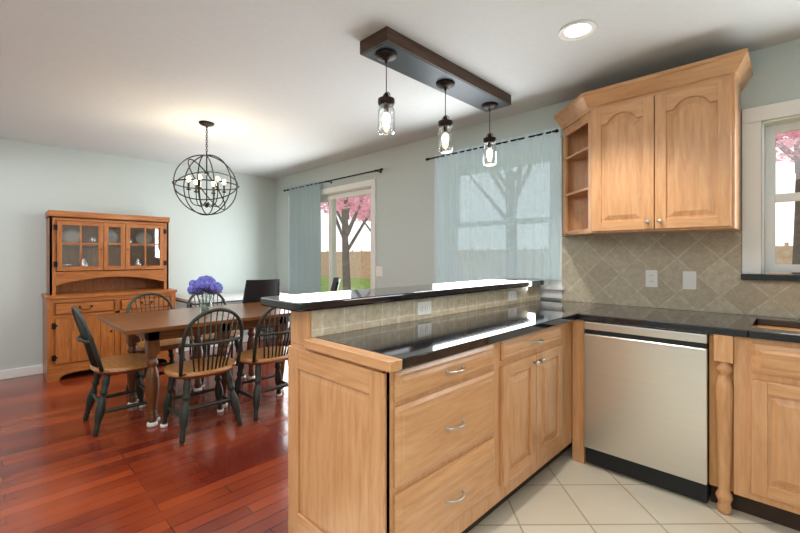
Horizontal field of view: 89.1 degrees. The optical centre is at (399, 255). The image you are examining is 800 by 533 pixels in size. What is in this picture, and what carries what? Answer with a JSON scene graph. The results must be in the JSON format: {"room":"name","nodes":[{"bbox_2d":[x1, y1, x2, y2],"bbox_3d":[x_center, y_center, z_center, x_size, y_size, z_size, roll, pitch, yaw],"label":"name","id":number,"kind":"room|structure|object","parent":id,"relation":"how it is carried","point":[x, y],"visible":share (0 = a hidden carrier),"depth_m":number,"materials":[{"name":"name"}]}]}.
{"room":"dining room","nodes":[
{"label":"dining room","id":0,"kind":"room"},
{"bbox_2d":[0,138,275,369],"bbox_3d":[-4.155,0.030,4.154,0.150,2.460,6.200,0,0,45],"label":"wall","id":1,"kind":"structure","parent":0,"point":[231,248],"depth_m":4.82,"materials":[{"name":"paint"}]},
{"bbox_2d":[0,331,274,379],"bbox_3d":[-4.097,1.212,4.096,0.014,0.095,6.200,0,0,44],"label":"baseboard","id":2,"kind":"structure","parent":1,"relation":"attached to","point":[20,372],"depth_m":4.27,"materials":[{"name":"white wood"}]},
{"bbox_2d":[0,337,288,532],"bbox_3d":[-2.665,1.290,2.689,4.330,0.060,6.500,0,0,45],"label":"floor","id":3,"kind":"structure","parent":0,"point":[64,470],"depth_m":2.49,"materials":[{"name":"red wood"}]},
{"bbox_2d":[41,210,176,382],"bbox_3d":[-3.245,0.395,4.591,0.510,1.730,1.184,0,0,45],"label":"hutch","id":4,"kind":"object","parent":3,"relation":"on","point":[97,264],"visible":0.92,"depth_m":4.44,"materials":[{"name":"brown wood"}]},
{"bbox_2d":[71,306,160,436],"bbox_3d":[-2.167,0.811,3.088,0.480,0.904,0.512,0,0,45],"label":"chair","id":5,"kind":"object","parent":3,"relation":"on","point":[107,367],"visible":0.92,"depth_m":2.97,"materials":[{"name":"black paint"}]},
{"bbox_2d":[126,292,187,401],"bbox_3d":[-2.293,0.811,3.824,0.512,0.904,0.480,0,0,45],"label":"chair","id":6,"kind":"object","parent":3,"relation":"on","point":[170,345],"visible":0.27,"depth_m":3.85,"materials":[{"name":"black paint"}]},
{"bbox_2d":[97,302,290,426],"bbox_3d":[-1.672,0.879,3.578,1.000,0.759,1.460,0,0,45],"label":"dining table","id":7,"kind":"object","parent":3,"relation":"on","point":[152,329],"visible":0.71,"depth_m":3.31,"materials":[{"name":"brown wood"}]},
{"bbox_2d":[187,275,222,312],"bbox_3d":[-1.703,0.334,3.563,0.303,0.330,0.314,0,0,45],"label":"vase","id":8,"kind":"object","parent":7,"relation":"on","point":[200,285],"visible":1,"depth_m":3.51,"materials":[{"name":"plant"}]},
{"bbox_2d":[160,308,243,443],"bbox_3d":[-1.436,0.811,2.981,0.512,0.904,0.480,0,0,45],"label":"chair","id":9,"kind":"object","parent":3,"relation":"on","point":[217,366],"visible":1,"depth_m":2.90,"materials":[{"name":"black paint"}]},
{"bbox_2d":[187,291,245,387],"bbox_3d":[-1.922,0.811,4.202,0.512,0.904,0.480,0,0,45],"label":"chair","id":10,"kind":"object","parent":3,"relation":"on","point":[237,334],"visible":0.33,"depth_m":4.18,"materials":[{"name":"black paint"}]},
{"bbox_2d":[176,292,294,355],"bbox_3d":[-2.186,0.890,5.422,0.766,0.740,1.316,0,0,45],"label":"folding table","id":11,"kind":"object","parent":3,"relation":"on","point":[233,297],"visible":0.35,"depth_m":5.09,"materials":[{"name":"grey"}]},
{"bbox_2d":[231,279,279,357],"bbox_3d":[-1.657,0.761,4.694,0.441,1.002,0.598,0,0,-35],"label":"chair","id":12,"kind":"object","parent":3,"relation":"on","point":[255,290],"visible":0.38,"depth_m":4.46,"materials":[{"name":"black plastic"}]},
{"bbox_2d":[231,307,290,420],"bbox_3d":[-1.071,0.811,3.352,0.512,0.904,0.480,0,0,45],"label":"chair","id":13,"kind":"object","parent":3,"relation":"on","point":[259,357],"visible":0.62,"depth_m":3.21,"materials":[{"name":"black paint"}]},
{"bbox_2d":[288,277,340,344],"bbox_3d":[-0.990,0.761,4.714,0.598,1.002,0.440,0,0,-15],"label":"chair","id":14,"kind":"object","parent":3,"relation":"on","point":[335,284],"visible":0.25,"depth_m":4.85,"materials":[{"name":"black plastic"}]},
{"bbox_2d":[0,0,799,178],"bbox_3d":[-1.106,-1.250,1.157,8.700,0.100,6.500,0,0,45],"label":"ceiling","id":15,"kind":"structure","parent":0,"point":[275,89],"depth_m":2.53,"materials":[{"name":"paint"}]},
{"bbox_2d":[172,121,238,215],"bbox_3d":[-1.743,-0.782,3.662,0.550,0.834,0.550,0,0,45],"label":"orb chandelier","id":16,"kind":"object","parent":15,"relation":"hanging from","point":[197,181],"visible":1,"depth_m":3.63,"materials":[{"name":"black metal"}]},
{"bbox_2d":[360,26,510,165],"bbox_3d":[0.302,-0.938,2.647,0.220,0.523,1.280,0,0,45],"label":"light bar","id":17,"kind":"object","parent":15,"relation":"hanging from","point":[389,47],"visible":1,"depth_m":2.48,"materials":[{"name":"brown wood"}]},
{"bbox_2d":[558,20,596,40],"bbox_3d":[0.943,-1.196,2.158,0.190,0.008,0.190,0,0,45],"label":"recessed light","id":18,"kind":"object","parent":15,"relation":"in","point":[577,30],"visible":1,"depth_m":2.16,"materials":[{"name":"white plastic"}]},
{"bbox_2d":[276,39,799,333],"bbox_3d":[1.119,0.030,3.422,8.700,2.460,0.150,0,0,45],"label":"wall","id":19,"kind":"structure","parent":0,"point":[405,217],"depth_m":4.26,"materials":[{"name":"paint"}]},
{"bbox_2d":[288,179,375,291],"bbox_3d":[-0.910,0.185,5.401,1.910,2.150,0.172,0,0,45],"label":"sliding door","id":20,"kind":"structure","parent":19,"relation":"in","point":[333,196],"depth_m":5.11,"materials":[{"name":"white"}]},
{"bbox_2d":[283,168,382,191],"bbox_3d":[-0.926,-0.960,5.256,2.134,0.030,0.098,0,0,45],"label":"curtain rod","id":21,"kind":"object","parent":19,"relation":"attached to","point":[380,170],"visible":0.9,"depth_m":4.96,"materials":[{"name":"brown metal"}]},
{"bbox_2d":[289,181,320,339],"bbox_3d":[-1.334,0.130,5.610,0.773,2.230,0.074,0,0,45],"label":"drape","id":22,"kind":"object","parent":21,"relation":"hanging from","point":[305,239],"visible":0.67,"depth_m":5.55,"materials":[{"name":"fabric"}]},
{"bbox_2d":[376,266,382,275],"bbox_3d":[-0.253,0.175,4.658,0.145,0.115,0.009,0,0,45],"label":"light switch","id":23,"kind":"object","parent":19,"relation":"attached to","point":[379,270],"visible":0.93,"depth_m":4.63,"materials":[{"name":"white plastic"}]},
{"bbox_2d":[426,129,558,160],"bbox_3d":[0.760,-0.960,3.599,1.344,0.030,0.098,0,0,45],"label":"curtain rod","id":24,"kind":"object","parent":19,"relation":"attached to","point":[549,132],"visible":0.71,"depth_m":3.44,"materials":[{"name":"brown metal"}]},
{"bbox_2d":[434,127,559,283],"bbox_3d":[0.780,-0.328,3.530,1.236,1.315,0.048,0,0,45],"label":"window curtain","id":25,"kind":"object","parent":24,"relation":"hanging from","point":[499,218],"visible":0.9,"depth_m":3.48,"materials":[{"name":"fabric"}]},
{"bbox_2d":[500,137,564,298],"bbox_3d":[0.878,-0.296,3.632,1.250,1.258,0.188,0,0,45],"label":"window","id":26,"kind":"structure","parent":19,"relation":"in","point":[551,288],"depth_m":3.17,"materials":[{"name":"white wood"}]},
{"bbox_2d":[554,48,752,236],"bbox_3d":[1.525,-0.615,2.647,1.155,0.930,0.383,0,0,45],"label":"upper cabinet","id":27,"kind":"object","parent":19,"relation":"attached to","point":[657,153],"visible":1,"depth_m":2.42,"materials":[{"name":"brown wood"}]},
{"bbox_2d":[560,227,799,318],"bbox_3d":[2.653,0.088,1.795,3.928,0.517,0.020,0,0,45],"label":"backsplash","id":28,"kind":"structure","parent":19,"relation":"attached to","point":[696,271],"depth_m":2.66,"materials":[{"name":"tile"}]},
{"bbox_2d":[741,99,799,281],"bbox_3d":[2.534,-0.362,1.996,1.303,1.005,0.200,0,0,45],"label":"window","id":29,"kind":"structure","parent":19,"relation":"in","point":[753,118],"depth_m":2.36,"materials":[{"name":"white wood"}]},
{"bbox_2d":[468,446,799,532],"bbox_3d":[0.438,1.290,-0.360,4.370,0.060,6.500,0,0,45],"label":"floor","id":30,"kind":"structure","parent":0,"point":[564,492],"depth_m":2.01,"materials":[{"name":"beige tile"}]},
{"bbox_2d":[288,321,503,532],"bbox_3d":[-0.015,0.823,1.839,0.640,0.874,0.702,0,0,45],"label":"base cabinet","id":31,"kind":"object","parent":30,"relation":"on","point":[466,441],"depth_m":1.58,"materials":[{"name":"brown wood"}]},
{"bbox_2d":[260,279,543,311],"bbox_3d":[0.242,0.211,2.561,0.355,0.038,2.223,0,0,45],"label":"bar","id":32,"kind":"object","parent":31,"relation":"on","point":[316,301],"visible":1,"depth_m":2.08,"materials":[{"name":"black stone"}]},
{"bbox_2d":[311,285,539,336],"bbox_3d":[0.373,0.289,2.492,0.020,0.116,2.138,0,0,45],"label":"backsplash","id":33,"kind":"structure","parent":31,"relation":"attached to","point":[334,321],"depth_m":2.16,"materials":[{"name":"tile"}]},
{"bbox_2d":[304,304,579,372],"bbox_3d":[0.331,0.366,2.069,0.527,0.037,1.560,0,0,44],"label":"countertop","id":34,"kind":"structure","parent":31,"relation":"on","point":[394,347],"depth_m":1.78,"materials":[{"name":"black stone"}]},
{"bbox_2d":[414,309,567,501],"bbox_3d":[0.483,0.823,2.331,0.620,0.874,0.698,0,0,45],"label":"base cabinet","id":35,"kind":"object","parent":30,"relation":"on","point":[535,363],"depth_m":2.12,"materials":[{"name":"brown wood"}]},
{"bbox_2d":[480,300,571,447],"bbox_3d":[0.987,0.823,2.844,0.620,0.874,0.855,0,0,45],"label":"base cabinet","id":36,"kind":"object","parent":30,"relation":"on","point":[569,323],"depth_m":2.49,"materials":[{"name":"brown wood"}]},
{"bbox_2d":[584,321,710,502],"bbox_3d":[1.536,0.820,2.455,0.596,0.856,0.625,0,0,45],"label":"dishwasher","id":37,"kind":"object","parent":30,"relation":"on","point":[646,404],"visible":0.92,"depth_m":2.20,"materials":[{"name":"grey metal"}]},
{"bbox_2d":[709,324,799,530],"bbox_3d":[2.119,0.823,1.878,1.036,0.874,0.645,0,0,45],"label":"base cabinet","id":38,"kind":"object","parent":30,"relation":"on","point":[754,427],"depth_m":1.90,"materials":[{"name":"brown wood"}]},
{"bbox_2d":[516,299,799,342],"bbox_3d":[2.380,0.366,1.623,4.076,0.037,0.643,0,0,44],"label":"countertop","id":39,"kind":"structure","parent":38,"relation":"on","point":[737,325],"depth_m":2.26,"materials":[{"name":"black stone"}]},
{"label":"outside","id":40,"kind":"structure","parent":0,"visible":0},
{"bbox_2d":[321,276,370,291],"bbox_3d":[14.499,1.445,18.321,55.000,0.130,39.840,0,0,45],"label":"ground","id":41,"kind":"structure","parent":40,"point":[353,280],"depth_m":19.66,"materials":[{"name":"green plant"}]},
{"bbox_2d":[321,194,370,290],"bbox_3d":[-1.231,-1.338,10.594,3.664,5.449,3.022,0,0,45],"label":"tree","id":42,"kind":"object","parent":41,"relation":"on","point":[354,200],"depth_m":10.67,"materials":[{"name":"plant"}]},
{"bbox_2d":[339,201,370,231],"bbox_3d":[-1.093,-1.550,15.523,4.625,5.874,3.339,0,0,45],"label":"blossom","id":43,"kind":"object","parent":41,"relation":"on","point":[357,217],"depth_m":15.29,"materials":[{"name":"pink plant"}]},
{"bbox_2d":[321,242,792,278],"bbox_3d":[9.558,0.495,13.293,55.000,1.770,0.140,0,0,45],"label":"fence","id":44,"kind":"object","parent":41,"relation":"on","point":[359,266],"depth_m":24.91,"materials":[{"name":"brown wood"}]},
{"bbox_2d":[776,130,799,273],"bbox_3d":[6.806,-1.713,6.668,3.518,6.190,3.521,0,0,45],"label":"tree","id":45,"kind":"object","parent":41,"relation":"on","point":[797,169],"depth_m":6.49,"materials":[{"name":"pink plant"}]}
]}

